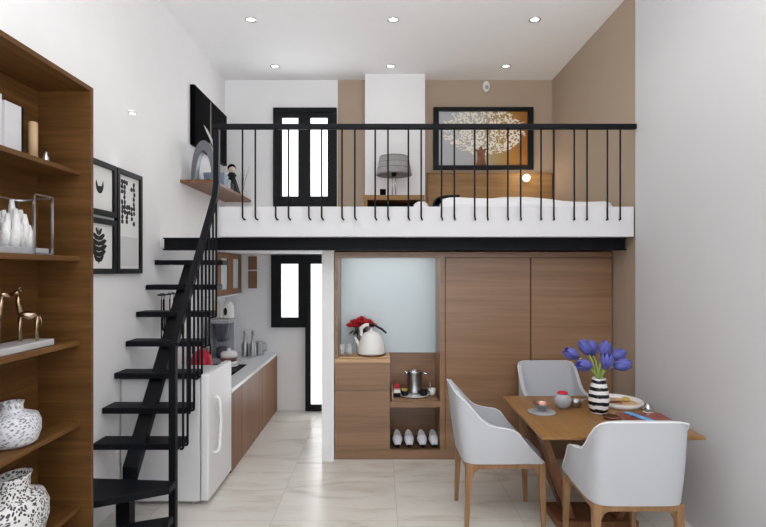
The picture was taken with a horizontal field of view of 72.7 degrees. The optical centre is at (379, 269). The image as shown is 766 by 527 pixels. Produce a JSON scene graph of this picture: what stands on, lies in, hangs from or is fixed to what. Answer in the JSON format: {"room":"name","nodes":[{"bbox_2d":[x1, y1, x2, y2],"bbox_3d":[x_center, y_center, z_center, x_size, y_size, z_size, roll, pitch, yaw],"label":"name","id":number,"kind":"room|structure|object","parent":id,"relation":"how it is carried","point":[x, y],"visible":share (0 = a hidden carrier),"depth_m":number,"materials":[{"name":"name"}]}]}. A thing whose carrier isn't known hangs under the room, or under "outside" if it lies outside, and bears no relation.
{"room":"studio apartment","nodes":[
{"label":"studio apartment","id":0,"kind":"room"},
{"bbox_2d":[0,0,224,526],"bbox_3d":[-1.830,-0.285,2.370,0.120,3.770,7.140,0,0,0],"label":"wall","id":1,"kind":"structure","parent":0,"point":[136,55],"depth_m":3.72,"materials":[{"name":"paint"}]},
{"bbox_2d":[93,217,116,273],"bbox_3d":[-1.756,-0.150,3.252,0.028,0.350,0.385,0,0,0],"label":"picture frame","id":2,"kind":"object","parent":1,"relation":"attached to","point":[104,230],"visible":0.63,"depth_m":3.31,"materials":[{"name":"paper"}]},
{"bbox_2d":[93,157,116,217],"bbox_3d":[-1.756,-0.515,3.252,0.028,0.340,0.385,0,0,0],"label":"picture frame","id":3,"kind":"object","parent":1,"relation":"attached to","point":[104,174],"visible":0.52,"depth_m":3.32,"materials":[{"name":"paper"}]},
{"bbox_2d":[114,167,142,273],"bbox_3d":[-1.756,-0.330,3.639,0.028,0.710,0.362,0,0,0],"label":"picture frame","id":4,"kind":"object","parent":1,"relation":"attached to","point":[129,219],"visible":0.94,"depth_m":3.65,"materials":[{"name":"paper"}]},
{"bbox_2d":[128,110,137,114],"bbox_3d":[-1.740,-1.109,3.660,0.064,0.022,0.064,0,0,0],"label":"wall spotlight","id":5,"kind":"object","parent":1,"relation":"attached to","point":[132,112],"visible":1,"depth_m":3.64,"materials":[{"name":"white plastic"}]},
{"bbox_2d":[190,84,226,165],"bbox_3d":[-1.746,-1.450,5.350,0.048,0.560,1.020,0,0,0],"label":"picture","id":6,"kind":"object","parent":1,"relation":"attached to","point":[204,113],"visible":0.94,"depth_m":5.10},
{"bbox_2d":[204,102,212,145],"bbox_3d":[-1.723,-1.450,5.220,0.001,0.520,0.280,0,0,0],"label":"picture","id":7,"kind":"object","parent":6,"relation":"attached to","point":[208,106],"depth_m":5.22},
{"bbox_2d":[180,180,250,201],"bbox_3d":[-1.620,-0.787,5.268,0.300,0.025,1.335,0,0,0],"label":"wall shelf","id":8,"kind":"object","parent":1,"relation":"attached to","point":[226,194],"visible":0.8,"depth_m":5.07,"materials":[{"name":"brown wood"}]},
{"bbox_2d":[191,140,212,179],"bbox_3d":[-1.620,-0.994,4.800,0.260,0.386,0.120,0,0,0],"label":"sculpture","id":9,"kind":"object","parent":8,"relation":"on","point":[203,147],"visible":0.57,"depth_m":4.75,"materials":[{"name":"metal"}]},
{"bbox_2d":[203,172,226,186],"bbox_3d":[-1.620,-0.877,5.120,0.206,0.150,0.106,0,0,0],"label":"storage box","id":10,"kind":"object","parent":8,"relation":"on","point":[207,175],"visible":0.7,"depth_m":5.07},
{"bbox_2d":[227,179,230,188],"bbox_3d":[-1.620,-0.857,5.240,0.206,0.110,0.106,0,0,0],"label":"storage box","id":11,"kind":"object","parent":8,"relation":"on","point":[228,180],"visible":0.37,"depth_m":5.23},
{"bbox_2d":[227,164,240,193],"bbox_3d":[-1.600,-0.975,5.620,0.200,0.348,0.197,0,0,0],"label":"figurine","id":12,"kind":"object","parent":8,"relation":"on","point":[231,168],"visible":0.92,"depth_m":5.59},
{"bbox_2d":[237,171,248,195],"bbox_3d":[-1.519,-0.985,5.804,0.120,0.368,0.113,0,0,0],"label":"dry twigs","id":13,"kind":"object","parent":8,"relation":"on","point":[244,193],"visible":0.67,"depth_m":5.79,"materials":[{"name":"white plant"}]},
{"bbox_2d":[199,252,241,297],"bbox_3d":[-1.670,0.050,5.495,0.200,0.450,0.870,0,0,0],"label":"upper cabinet","id":14,"kind":"object","parent":1,"relation":"attached to","point":[229,276],"visible":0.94,"depth_m":5.35,"materials":[{"name":"brown wood"}]},
{"bbox_3d":[-1.752,0.200,4.290,0.036,0.012,0.340,0,0,0],"label":"utensil rail","id":15,"kind":"object","parent":1,"relation":"attached to","visible":0},
{"bbox_2d":[159,293,162,337],"bbox_3d":[-1.740,0.423,4.125,0.030,0.475,0.009,0,0,0],"label":"skewer","id":16,"kind":"object","parent":15,"relation":"hanging from","point":[160,293],"visible":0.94,"depth_m":4.12,"materials":[{"name":"black metal"}]},
{"bbox_2d":[162,293,167,330],"bbox_3d":[-1.729,0.342,4.170,0.052,0.314,0.080,0,0,0],"label":"whisk","id":17,"kind":"object","parent":15,"relation":"hanging from","point":[165,318],"visible":0.41,"depth_m":4.16,"materials":[{"name":"black metal"}]},
{"bbox_2d":[322,251,337,460],"bbox_3d":[-0.438,0.715,5.150,0.101,1.770,1.580,0,0,0],"label":"wall partition","id":18,"kind":"structure","parent":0,"point":[328,257],"depth_m":4.36,"materials":[{"name":"paint"}]},
{"bbox_2d":[160,239,581,253],"bbox_3d":[0.098,-0.215,5.065,3.736,0.070,1.750,0,0,0],"label":"floor","id":19,"kind":"structure","parent":0,"point":[161,240],"depth_m":5.06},
{"bbox_2d":[364,195,424,206],"bbox_3d":[0.145,-0.507,5.520,0.620,0.515,0.440,0,0,0],"label":"nightstand","id":20,"kind":"object","parent":19,"relation":"on","point":[381,200],"visible":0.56,"depth_m":5.35,"materials":[{"name":"brown wood"}]},
{"bbox_2d":[380,189,385,194],"bbox_3d":[0.030,-0.803,5.418,0.064,0.075,0.064,0,0,0],"label":"alarm clock","id":21,"kind":"object","parent":20,"relation":"on","point":[382,191],"visible":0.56,"depth_m":5.39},
{"bbox_2d":[376,154,411,194],"bbox_3d":[0.148,-0.981,5.500,0.380,0.430,0.380,0,0,0],"label":"table lamp","id":22,"kind":"object","parent":20,"relation":"on","point":[398,163],"visible":0.91,"depth_m":5.37,"materials":[{"name":"fabric"}]},
{"bbox_2d":[163,238,626,250],"bbox_3d":[0.116,-0.206,4.152,3.661,0.099,0.095,0,0,0],"label":"beam","id":23,"kind":"structure","parent":19,"relation":"attached to","point":[170,244],"depth_m":4.13,"materials":[{"name":"black metal"}]},
{"bbox_2d":[413,202,428,206],"bbox_3d":[0.355,-0.420,4.500,0.160,0.338,0.160,0,0,0],"label":"pouf","id":24,"kind":"object","parent":19,"relation":"on","point":[424,204],"visible":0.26,"depth_m":4.45,"materials":[{"name":"fabric"}]},
{"bbox_2d":[437,197,611,206],"bbox_3d":[1.210,-0.427,5.043,1.488,0.354,1.634,0,0,0],"label":"bed","id":25,"kind":"object","parent":19,"relation":"on","point":[526,201],"visible":0.2,"depth_m":4.27,"materials":[{"name":"white fabric"}]},
{"bbox_2d":[429,195,459,206],"bbox_3d":[0.549,-0.536,4.600,0.223,0.181,0.601,0,0,0],"label":"throw blanket","id":26,"kind":"object","parent":25,"relation":"on","point":[437,200],"visible":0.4,"depth_m":4.31,"materials":[{"name":"fabric"}]},
{"bbox_2d":[225,80,551,409],"bbox_3d":[0.098,-0.285,6.000,3.736,3.770,0.120,0,0,0],"label":"wall","id":27,"kind":"structure","parent":0,"point":[246,101],"depth_m":5.94,"materials":[{"name":"paint"}]},
{"bbox_2d":[248,271,256,287],"bbox_3d":[-1.452,0.110,5.930,0.095,0.196,0.020,0,0,0],"label":"picture","id":28,"kind":"object","parent":27,"relation":"attached to","point":[252,275],"visible":1,"depth_m":5.92,"materials":[{"name":"brown wood"}]},
{"bbox_2d":[248,256,256,269],"bbox_3d":[-1.452,-0.080,5.930,0.095,0.151,0.020,0,0,0],"label":"picture","id":29,"kind":"object","parent":27,"relation":"attached to","point":[252,260],"visible":1,"depth_m":5.92,"materials":[{"name":"brown wood"}]},
{"bbox_2d":[271,255,304,327],"bbox_3d":[-1.041,0.240,5.910,0.386,0.822,0.060,0,0,0],"label":"window","id":30,"kind":"structure","parent":27,"relation":"in","point":[287,271],"depth_m":5.88,"materials":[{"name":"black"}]},
{"bbox_2d":[273,107,336,206],"bbox_3d":[-0.851,-1.280,5.902,0.720,1.120,0.075,0,0,0],"label":"window","id":31,"kind":"structure","parent":27,"relation":"in","point":[298,139],"depth_m":5.88,"materials":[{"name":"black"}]},
{"bbox_2d":[305,255,321,410],"bbox_3d":[-0.670,0.712,5.910,0.351,1.766,0.060,0,0,0],"label":"door","id":32,"kind":"structure","parent":27,"relation":"in","point":[313,263],"depth_m":5.91,"materials":[{"name":"white"}]},
{"bbox_2d":[433,107,533,169],"bbox_3d":[1.174,-1.496,5.917,1.136,0.708,0.043,0,0,0],"label":"painting","id":33,"kind":"object","parent":27,"relation":"attached to","point":[464,139],"visible":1,"depth_m":5.92,"materials":[{"name":"paint"}]},
{"bbox_2d":[483,81,489,91],"bbox_3d":[1.210,-2.090,5.920,0.072,0.124,0.072,0,0,43],"label":"sensor","id":34,"kind":"object","parent":27,"relation":"attached to","point":[486,86],"visible":1,"depth_m":5.90,"materials":[{"name":"white plastic"}]},
{"bbox_2d":[426,172,552,206],"bbox_3d":[1.240,-0.675,5.902,1.420,0.850,0.073,0,0,0],"label":"headboard","id":35,"kind":"object","parent":27,"relation":"attached to","point":[464,181],"visible":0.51,"depth_m":5.88,"materials":[{"name":"brown wood"}]},
{"bbox_2d":[523,174,529,181],"bbox_3d":[1.630,-1.025,5.814,0.084,0.084,0.132,0,0,0],"label":"wall lamp","id":36,"kind":"object","parent":35,"relation":"attached to","point":[526,177],"visible":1,"depth_m":5.76,"materials":[{"name":"metal"}]},
{"bbox_2d":[160,0,623,79],"bbox_3d":[0.098,-2.220,2.370,4.136,0.100,7.340,0,0,0],"label":"ceiling","id":37,"kind":"structure","parent":0,"point":[308,39],"depth_m":4.83,"materials":[{"name":"paint"}]},
{"bbox_2d":[245,17,256,22],"bbox_3d":[-1.116,-2.166,4.500,0.104,0.007,0.104,0,0,0],"label":"recessed light","id":38,"kind":"object","parent":37,"relation":"in","point":[248,19],"visible":1,"depth_m":4.50,"materials":[{"name":"silver metal"}]},
{"bbox_2d":[387,17,398,22],"bbox_3d":[0.114,-2.166,4.500,0.104,0.007,0.104,0,0,0],"label":"recessed light","id":39,"kind":"object","parent":37,"relation":"in","point":[390,19],"visible":1,"depth_m":4.50,"materials":[{"name":"silver metal"}]},
{"bbox_2d":[529,17,540,22],"bbox_3d":[1.340,-2.166,4.500,0.104,0.007,0.104,0,0,0],"label":"recessed light","id":40,"kind":"object","parent":37,"relation":"in","point":[533,19],"visible":1,"depth_m":4.50,"materials":[{"name":"silver metal"}]},
{"bbox_2d":[96,410,692,526],"bbox_3d":[0.098,1.650,2.370,4.136,0.100,7.340,0,0,0],"label":"floor","id":41,"kind":"structure","parent":0,"point":[283,479],"depth_m":3.71,"materials":[{"name":"tile"}]},
{"bbox_2d":[0,29,92,526],"bbox_3d":[-1.625,0.330,1.970,0.285,2.540,1.440,0,0,0],"label":"bookshelf","id":42,"kind":"object","parent":41,"relation":"on","point":[56,380],"visible":0.73,"depth_m":2.67,"materials":[{"name":"brown wood"}]},
{"bbox_2d":[0,93,1,144],"bbox_3d":[-1.708,-0.642,2.188,0.088,0.265,0.205,0,0,0],"label":"book","id":43,"kind":"object","parent":42,"relation":"on","point":[0,93],"visible":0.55,"depth_m":2.28,"materials":[{"name":"paper"}]},
{"bbox_2d":[2,100,23,151],"bbox_3d":[-1.704,-0.631,2.358,0.095,0.243,0.117,0,0,0],"label":"book","id":44,"kind":"object","parent":42,"relation":"on","point":[12,114],"visible":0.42,"depth_m":2.35,"materials":[{"name":"paper"}]},
{"bbox_2d":[0,399,41,450],"bbox_3d":[-1.635,0.681,2.310,0.224,0.192,0.224,0,0,0],"label":"ceramic vase","id":45,"kind":"object","parent":42,"relation":"on","point":[20,427],"visible":1,"depth_m":2.26,"materials":[{"name":"ceramic"}]},
{"bbox_2d":[0,199,48,254],"bbox_3d":[-1.633,-0.192,2.300,0.135,0.242,0.320,0,0,0],"label":"sculpture","id":46,"kind":"object","parent":42,"relation":"on","point":[16,234],"visible":0.95,"depth_m":2.28,"materials":[{"name":"white stone"}]},
{"bbox_2d":[0,467,49,526],"bbox_3d":[-1.627,1.059,2.310,0.244,0.300,0.329,0,0,0],"label":"ceramic vase","id":47,"kind":"object","parent":42,"relation":"on","point":[23,503],"visible":1,"depth_m":2.27,"materials":[{"name":"ceramic"}]},
{"bbox_2d":[0,339,53,356],"bbox_3d":[-1.633,0.344,2.300,0.135,0.030,0.400,0,0,0],"label":"book","id":48,"kind":"object","parent":42,"relation":"on","point":[8,348],"visible":1,"depth_m":2.32,"materials":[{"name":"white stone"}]},
{"bbox_2d":[0,290,9,339],"bbox_3d":[-1.644,0.203,2.205,0.128,0.252,0.049,0,0,-34],"label":"giraffe figurine","id":49,"kind":"object","parent":48,"relation":"on","point":[2,294],"visible":1,"depth_m":2.22,"materials":[{"name":"brown metal"}]},
{"bbox_2d":[9,287,41,341],"bbox_3d":[-1.646,0.203,2.416,0.128,0.252,0.049,0,0,-29],"label":"giraffe figurine","id":50,"kind":"object","parent":48,"relation":"on","point":[23,314],"visible":0.99,"depth_m":2.40,"materials":[{"name":"brown metal"}]},
{"bbox_2d":[0,193,53,254],"bbox_3d":[-1.635,-0.208,2.260,0.178,0.274,0.428,0,0,0],"label":"frame","id":51,"kind":"object","parent":42,"relation":"on","point":[34,199],"visible":0.82,"depth_m":2.44,"materials":[{"name":"silver metal"}]},
{"bbox_2d":[28,121,37,156],"bbox_3d":[-1.668,-0.615,2.500,0.042,0.212,0.041,0,0,0],"label":"pillar candle","id":52,"kind":"object","parent":42,"relation":"on","point":[32,126],"visible":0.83,"depth_m":2.48,"materials":[{"name":"wax"}]},
{"bbox_2d":[42,150,49,160],"bbox_3d":[-1.625,-0.546,2.530,0.040,0.075,0.035,0,0,0],"label":"crystal","id":53,"kind":"object","parent":42,"relation":"on","point":[45,156],"visible":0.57,"depth_m":2.52,"materials":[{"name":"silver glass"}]},
{"bbox_2d":[93,129,227,526],"bbox_3d":[-1.490,0.264,3.471,0.551,2.671,1.522,0,0,0],"label":"staircase","id":54,"kind":"structure","parent":41,"relation":"on","point":[124,492],"depth_m":3.30,"materials":[{"name":"black metal"}]},
{"bbox_2d":[121,360,230,503],"bbox_3d":[-1.433,1.151,3.788,0.655,0.895,0.545,0,0,0],"label":"mini fridge","id":55,"kind":"object","parent":41,"relation":"on","point":[203,465],"visible":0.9,"depth_m":3.53,"materials":[{"name":"white plastic"}]},
{"bbox_2d":[229,385,241,472],"bbox_3d":[-1.466,1.282,4.247,0.588,0.635,0.325,0,0,0],"label":"base cabinet","id":56,"kind":"object","parent":41,"relation":"on","point":[236,396],"visible":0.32,"depth_m":4.25,"materials":[{"name":"brown wood"}]},
{"bbox_2d":[231,352,277,392],"bbox_3d":[-1.462,0.949,5.006,0.605,0.030,1.863,0,0,0],"label":"countertop","id":57,"kind":"structure","parent":56,"relation":"on","point":[254,364],"depth_m":5.09,"materials":[{"name":"stone"}]},
{"bbox_2d":[208,318,236,363],"bbox_3d":[-1.603,0.715,5.282,0.225,0.439,0.255,0,0,0],"label":"coffee machine","id":58,"kind":"object","parent":57,"relation":"on","point":[223,332],"visible":0.7,"depth_m":5.21,"materials":[{"name":"plastic"}]},
{"bbox_2d":[213,299,219,318],"bbox_3d":[-1.660,0.397,5.280,0.076,0.195,0.076,0,0,0],"label":"canister","id":59,"kind":"object","parent":58,"relation":"on","point":[218,301],"visible":0.62,"depth_m":5.25,"materials":[{"name":"white ceramic"}]},
{"bbox_2d":[222,301,233,318],"bbox_3d":[-1.545,0.406,5.299,0.116,0.175,0.118,0,0,0],"label":"canister","id":60,"kind":"object","parent":58,"relation":"on","point":[228,308],"visible":1,"depth_m":5.26,"materials":[{"name":"white ceramic"}]},
{"bbox_2d":[213,364,246,375],"bbox_3d":[-1.525,0.929,4.855,0.430,0.010,0.510,0,0,0],"label":"cooktop","id":61,"kind":"object","parent":57,"relation":"in","point":[234,370],"visible":0.14,"depth_m":4.89,"materials":[{"name":"glass"}]},
{"bbox_2d":[191,343,212,364],"bbox_3d":[-1.620,0.775,4.720,0.196,0.298,0.196,0,0,0],"label":"kettle","id":62,"kind":"object","parent":61,"relation":"on","point":[207,358],"visible":0.41,"depth_m":4.67,"materials":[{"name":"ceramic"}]},
{"bbox_2d":[220,348,238,366],"bbox_3d":[-1.455,0.838,5.010,0.180,0.170,0.180,0,0,0],"label":"cooking pot","id":63,"kind":"object","parent":61,"relation":"on","point":[229,354],"visible":0.84,"depth_m":4.96,"materials":[{"name":"white ceramic"}]},
{"bbox_2d":[241,330,248,356],"bbox_3d":[-1.460,0.791,5.620,0.076,0.285,0.075,0,0,0],"label":"oil bottle","id":64,"kind":"object","parent":57,"relation":"on","point":[244,346],"visible":1,"depth_m":5.60,"materials":[{"name":"metal"}]},
{"bbox_2d":[249,330,255,356],"bbox_3d":[-1.370,0.791,5.600,0.076,0.285,0.075,0,0,0],"label":"oil bottle","id":65,"kind":"object","parent":57,"relation":"on","point":[252,346],"visible":1,"depth_m":5.58,"materials":[{"name":"metal"}]},
{"bbox_2d":[255,341,266,355],"bbox_3d":[-1.320,0.859,5.726,0.123,0.150,0.100,0,0,-33],"label":"jug","id":66,"kind":"object","parent":57,"relation":"on","point":[259,344],"visible":0.87,"depth_m":5.68,"materials":[{"name":"ceramic"}]},
{"bbox_2d":[242,368,261,456],"bbox_3d":[-1.466,1.282,4.792,0.588,0.635,0.757,0,0,0],"label":"base cabinet","id":67,"kind":"object","parent":41,"relation":"on","point":[252,388],"visible":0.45,"depth_m":4.74,"materials":[{"name":"brown wood"}]},
{"bbox_2d":[262,356,276,429],"bbox_3d":[-1.466,1.282,5.551,0.588,0.635,0.757,0,0,0],"label":"base cabinet","id":68,"kind":"object","parent":41,"relation":"on","point":[269,371],"visible":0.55,"depth_m":5.51,"materials":[{"name":"brown wood"}]},
{"bbox_2d":[335,252,611,458],"bbox_3d":[0.786,0.724,4.579,2.338,1.752,0.402,0,0,0],"label":"cabinet","id":69,"kind":"object","parent":41,"relation":"on","point":[468,319],"depth_m":4.38,"materials":[{"name":"brown wood"}]},
{"bbox_2d":[346,316,376,340],"bbox_3d":[-0.162,0.580,4.638,0.275,0.338,0.170,0,0,2],"label":"bouquet","id":70,"kind":"object","parent":69,"relation":"on","point":[361,320],"visible":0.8,"depth_m":4.60,"materials":[{"name":"red plant"}]},
{"bbox_2d":[335,363,389,389],"bbox_3d":[-0.149,0.896,4.395,0.464,0.229,0.030,0,0,0],"label":"drawer","id":71,"kind":"object","parent":69,"relation":"in","point":[348,376],"depth_m":4.38,"materials":[{"name":"brown wood"}]},
{"bbox_2d":[338,353,387,357],"bbox_3d":[-0.142,0.743,4.500,0.425,0.012,0.200,0,0,0],"label":"serving board","id":72,"kind":"object","parent":69,"relation":"on","point":[355,355],"visible":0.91,"depth_m":4.43,"materials":[{"name":"brown wood"}]},
{"bbox_2d":[354,323,386,356],"bbox_3d":[-0.075,0.598,4.505,0.243,0.277,0.243,0,0,39],"label":"kettle","id":73,"kind":"object","parent":72,"relation":"on","point":[371,343],"visible":1,"depth_m":4.43,"materials":[{"name":"white ceramic"}]},
{"bbox_2d":[392,429,401,446],"bbox_3d":[0.151,1.459,4.522,0.088,0.086,0.245,0,0,4],"label":"slipper","id":74,"kind":"object","parent":69,"relation":"on","point":[397,437],"visible":1,"depth_m":4.45,"materials":[{"name":"fabric"}]},
{"bbox_2d":[404,429,413,446],"bbox_3d":[0.251,1.459,4.522,0.088,0.086,0.245,0,0,4],"label":"slipper","id":75,"kind":"object","parent":69,"relation":"on","point":[408,436],"visible":1,"depth_m":4.46,"materials":[{"name":"fabric"}]},
{"bbox_2d":[391,385,437,400],"bbox_3d":[0.295,1.073,4.560,0.390,0.075,0.280,0,0,0],"label":"tray","id":76,"kind":"object","parent":69,"relation":"on","point":[401,398],"visible":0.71,"depth_m":4.44,"materials":[{"name":"brown wood"}]},
{"bbox_2d":[393,384,399,396],"bbox_3d":[0.146,1.051,4.545,0.059,0.090,0.111,0,0,0],"label":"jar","id":77,"kind":"object","parent":76,"relation":"on","point":[396,390],"visible":1,"depth_m":4.49,"materials":[{"name":"white plastic"}]},
{"bbox_2d":[400,392,429,397],"bbox_3d":[0.300,1.089,4.548,0.270,0.014,0.270,0,0,0],"label":"round plate","id":78,"kind":"object","parent":76,"relation":"on","point":[408,395],"visible":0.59,"depth_m":4.46,"materials":[{"name":"white ceramic"}]},
{"bbox_2d":[401,388,408,395],"bbox_3d":[0.215,1.055,4.500,0.072,0.058,0.072,0,0,0],"label":"cup","id":79,"kind":"object","parent":78,"relation":"on","point":[404,391],"visible":1,"depth_m":4.48,"materials":[{"name":"ceramic"}]},
{"bbox_2d":[404,368,428,393],"bbox_3d":[0.319,0.978,4.600,0.163,0.212,0.163,0,0,45],"label":"steel pot","id":80,"kind":"object","parent":78,"relation":"on","point":[414,381],"visible":0.84,"depth_m":4.55,"materials":[{"name":"silver metal"}]},
{"bbox_2d":[419,389,429,395],"bbox_3d":[0.379,1.062,4.497,0.082,0.045,0.072,0,0,37],"label":"cup","id":81,"kind":"object","parent":78,"relation":"on","point":[423,392],"visible":1,"depth_m":4.48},
{"bbox_2d":[428,381,435,395],"bbox_3d":[0.455,1.035,4.550,0.068,0.121,0.068,0,0,0],"label":"cup","id":82,"kind":"object","parent":76,"relation":"on","point":[432,390],"visible":0.98,"depth_m":4.53,"materials":[{"name":"white ceramic"}]},
{"bbox_2d":[390,392,439,407],"bbox_3d":[0.295,1.136,4.562,0.420,0.048,0.355,0,0,0],"label":"niche shelf","id":83,"kind":"object","parent":69,"relation":"attached to","point":[393,404],"depth_m":4.39,"materials":[{"name":"brown wood"}]},
{"bbox_2d":[417,429,426,446],"bbox_3d":[0.363,1.459,4.522,0.088,0.086,0.245,0,0,4],"label":"slipper","id":84,"kind":"object","parent":69,"relation":"on","point":[421,436],"visible":1,"depth_m":4.45,"materials":[{"name":"fabric"}]},
{"bbox_2d":[428,429,438,446],"bbox_3d":[0.463,1.459,4.522,0.088,0.086,0.245,0,0,4],"label":"slipper","id":85,"kind":"object","parent":69,"relation":"on","point":[433,440],"visible":1,"depth_m":4.46,"materials":[{"name":"fabric"}]},
{"bbox_2d":[446,379,545,526],"bbox_3d":[0.736,1.172,3.395,0.563,0.856,0.503,0,0,0],"label":"dining chair","id":86,"kind":"object","parent":41,"relation":"on","point":[484,438],"visible":1,"depth_m":3.17,"materials":[{"name":"leather"}]},
{"bbox_2d":[517,360,587,444],"bbox_3d":[1.360,1.172,4.016,0.503,0.856,0.563,0,0,0],"label":"dining chair","id":87,"kind":"object","parent":41,"relation":"on","point":[535,377],"visible":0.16,"depth_m":4.25,"materials":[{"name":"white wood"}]},
{"bbox_2d":[502,396,705,526],"bbox_3d":[1.345,1.260,3.333,0.903,0.680,0.935,0,0,0],"label":"dining table","id":88,"kind":"object","parent":41,"relation":"on","point":[570,423],"visible":0.46,"depth_m":3.24,"materials":[{"name":"brown wood"}]},
{"bbox_2d":[527,408,555,415],"bbox_3d":[1.045,0.916,3.360,0.180,0.006,0.180,0,0,0],"label":"saucer","id":89,"kind":"object","parent":88,"relation":"on","point":[548,412],"visible":0.89,"depth_m":3.33,"materials":[{"name":"ceramic"}]},
{"bbox_2d":[533,401,550,411],"bbox_3d":[1.045,0.887,3.360,0.112,0.052,0.112,0,0,0],"label":"cup","id":90,"kind":"object","parent":89,"relation":"on","point":[541,405],"visible":1,"depth_m":3.35,"materials":[{"name":"ceramic"}]},
{"bbox_2d":[554,390,571,408],"bbox_3d":[1.208,0.858,3.440,0.114,0.118,0.114,0,0,0],"label":"round pot","id":91,"kind":"object","parent":88,"relation":"on","point":[562,399],"visible":1,"depth_m":3.40,"materials":[{"name":"white ceramic"}]},
{"bbox_2d":[570,397,587,407],"bbox_3d":[1.339,0.891,3.500,0.148,0.056,0.100,0,0,0],"label":"glass bowl","id":92,"kind":"object","parent":88,"relation":"on","point":[576,403],"visible":0.79,"depth_m":3.47,"materials":[{"name":"glass"}]},
{"bbox_2d":[588,377,609,414],"bbox_3d":[1.405,0.806,3.340,0.130,0.226,0.130,0,0,0],"label":"striped vase","id":93,"kind":"object","parent":88,"relation":"on","point":[598,395],"visible":0.95,"depth_m":3.29,"materials":[{"name":"ceramic"}]},
{"bbox_2d":[562,347,596,376],"bbox_3d":[1.295,0.688,3.372,0.222,0.381,0.079,0,0,0],"label":"tulip","id":94,"kind":"object","parent":93,"relation":"in","point":[570,353],"visible":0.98,"depth_m":3.35,"materials":[{"name":"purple plant"}]},
{"bbox_2d":[574,359,597,376],"bbox_3d":[1.320,0.717,3.268,0.214,0.324,0.079,0,0,-21],"label":"tulip","id":95,"kind":"object","parent":93,"relation":"in","point":[583,365],"visible":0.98,"depth_m":3.23,"materials":[{"name":"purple plant"}]},
{"bbox_2d":[578,338,596,378],"bbox_3d":[1.376,0.666,3.429,0.137,0.426,0.079,0,0,41],"label":"tulip","id":96,"kind":"object","parent":93,"relation":"in","point":[584,346],"visible":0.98,"depth_m":3.42,"materials":[{"name":"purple plant"}]},
{"bbox_2d":[588,339,599,377],"bbox_3d":[1.424,0.672,3.441,0.077,0.415,0.193,0,0,0],"label":"tulip","id":97,"kind":"object","parent":93,"relation":"in","point":[594,346],"visible":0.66,"depth_m":3.46,"materials":[{"name":"purple plant"}]},
{"bbox_2d":[598,340,611,375],"bbox_3d":[1.447,0.666,3.376,0.105,0.427,0.079,0,0,0],"label":"tulip","id":98,"kind":"object","parent":93,"relation":"in","point":[605,347],"visible":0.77,"depth_m":3.35,"materials":[{"name":"purple plant"}]},
{"bbox_2d":[597,352,613,378],"bbox_3d":[1.408,0.694,3.264,0.077,0.370,0.152,0,0,0],"label":"tulip","id":99,"kind":"object","parent":93,"relation":"in","point":[607,360],"visible":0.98,"depth_m":3.21,"materials":[{"name":"purple plant"}]},
{"bbox_2d":[601,349,626,378],"bbox_3d":[1.510,0.696,3.390,0.213,0.366,0.079,0,0,-12],"label":"tulip","id":100,"kind":"object","parent":93,"relation":"in","point":[617,354],"visible":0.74,"depth_m":3.37,"materials":[{"name":"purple plant"}]},
{"bbox_2d":[599,358,631,378],"bbox_3d":[1.485,0.717,3.269,0.191,0.325,0.079,0,0,14],"label":"tulip","id":101,"kind":"object","parent":93,"relation":"in","point":[623,364],"visible":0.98,"depth_m":3.24,"materials":[{"name":"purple plant"}]},
{"bbox_2d":[602,414,620,419],"bbox_3d":[1.432,0.911,3.215,0.106,0.016,0.106,0,0,0],"label":"shallow dish","id":102,"kind":"object","parent":88,"relation":"on","point":[608,416],"visible":1,"depth_m":3.22,"materials":[{"name":"wood"}]},
{"bbox_2d":[609,394,643,409],"bbox_3d":[1.630,0.903,3.570,0.320,0.032,0.348,0,0,0],"label":"oval tray","id":103,"kind":"object","parent":88,"relation":"on","point":[634,403],"visible":0.58,"depth_m":3.55,"materials":[{"name":"white ceramic"}]},
{"bbox_2d":[621,397,629,401],"bbox_3d":[1.700,0.895,3.600,0.060,0.034,0.044,0,0,0],"label":"lemon","id":104,"kind":"object","parent":103,"relation":"on","point":[625,399],"visible":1,"depth_m":3.58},
{"bbox_2d":[615,412,673,420],"bbox_3d":[1.640,0.915,3.200,0.280,0.008,0.240,0,0,3],"label":"magazine","id":105,"kind":"object","parent":88,"relation":"on","point":[654,416],"visible":0.61,"depth_m":3.24,"materials":[{"name":"paper"}]},
{"bbox_2d":[624,412,651,419],"bbox_3d":[1.605,0.908,3.230,0.044,0.004,0.200,0,0,-17],"label":"ruler","id":106,"kind":"object","parent":105,"relation":"on","point":[629,413],"visible":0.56,"depth_m":3.22,"materials":[{"name":"plastic"}]},
{"bbox_2d":[642,402,653,412],"bbox_3d":[1.738,0.889,3.372,0.080,0.060,0.069,0,0,0],"label":"glass ornament","id":107,"kind":"object","parent":88,"relation":"on","point":[647,408],"visible":0.97,"depth_m":3.35,"materials":[{"name":"silver metal"}]},
{"bbox_2d":[562,420,689,526],"bbox_3d":[1.305,1.172,2.829,0.503,0.856,0.563,0,0,0],"label":"dining chair","id":108,"kind":"object","parent":41,"relation":"on","point":[631,466],"visible":1,"depth_m":2.58,"materials":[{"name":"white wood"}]},
{"bbox_2d":[365,74,424,194],"bbox_3d":[0.166,-1.210,5.845,0.664,1.920,0.190,0,0,0],"label":"wall column","id":109,"kind":"structure","parent":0,"point":[389,98],"depth_m":5.75,"materials":[{"name":"paint"}]},
{"bbox_2d":[218,207,633,237],"bbox_3d":[0.354,-0.372,4.110,3.200,0.232,0.220,0,0,0],"label":"loft floor edge","id":110,"kind":"object","parent":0,"point":[231,224],"visible":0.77,"depth_m":4.00,"materials":[{"name":"paint"}]},
{"bbox_2d":[213,124,636,220],"bbox_3d":[0.340,-0.746,3.974,3.220,0.731,0.058,0,0,0],"label":"loft railing","id":111,"kind":"object","parent":110,"relation":"attached to","point":[242,127],"visible":1,"depth_m":3.96,"materials":[{"name":"black metal"}]},
{"bbox_2d":[552,0,765,526],"bbox_3d":[2.020,-0.285,2.370,0.132,3.770,7.140,0,0,0],"label":"wall","id":112,"kind":"structure","parent":0,"point":[700,65],"depth_m":3.27,"materials":[{"name":"paint"}]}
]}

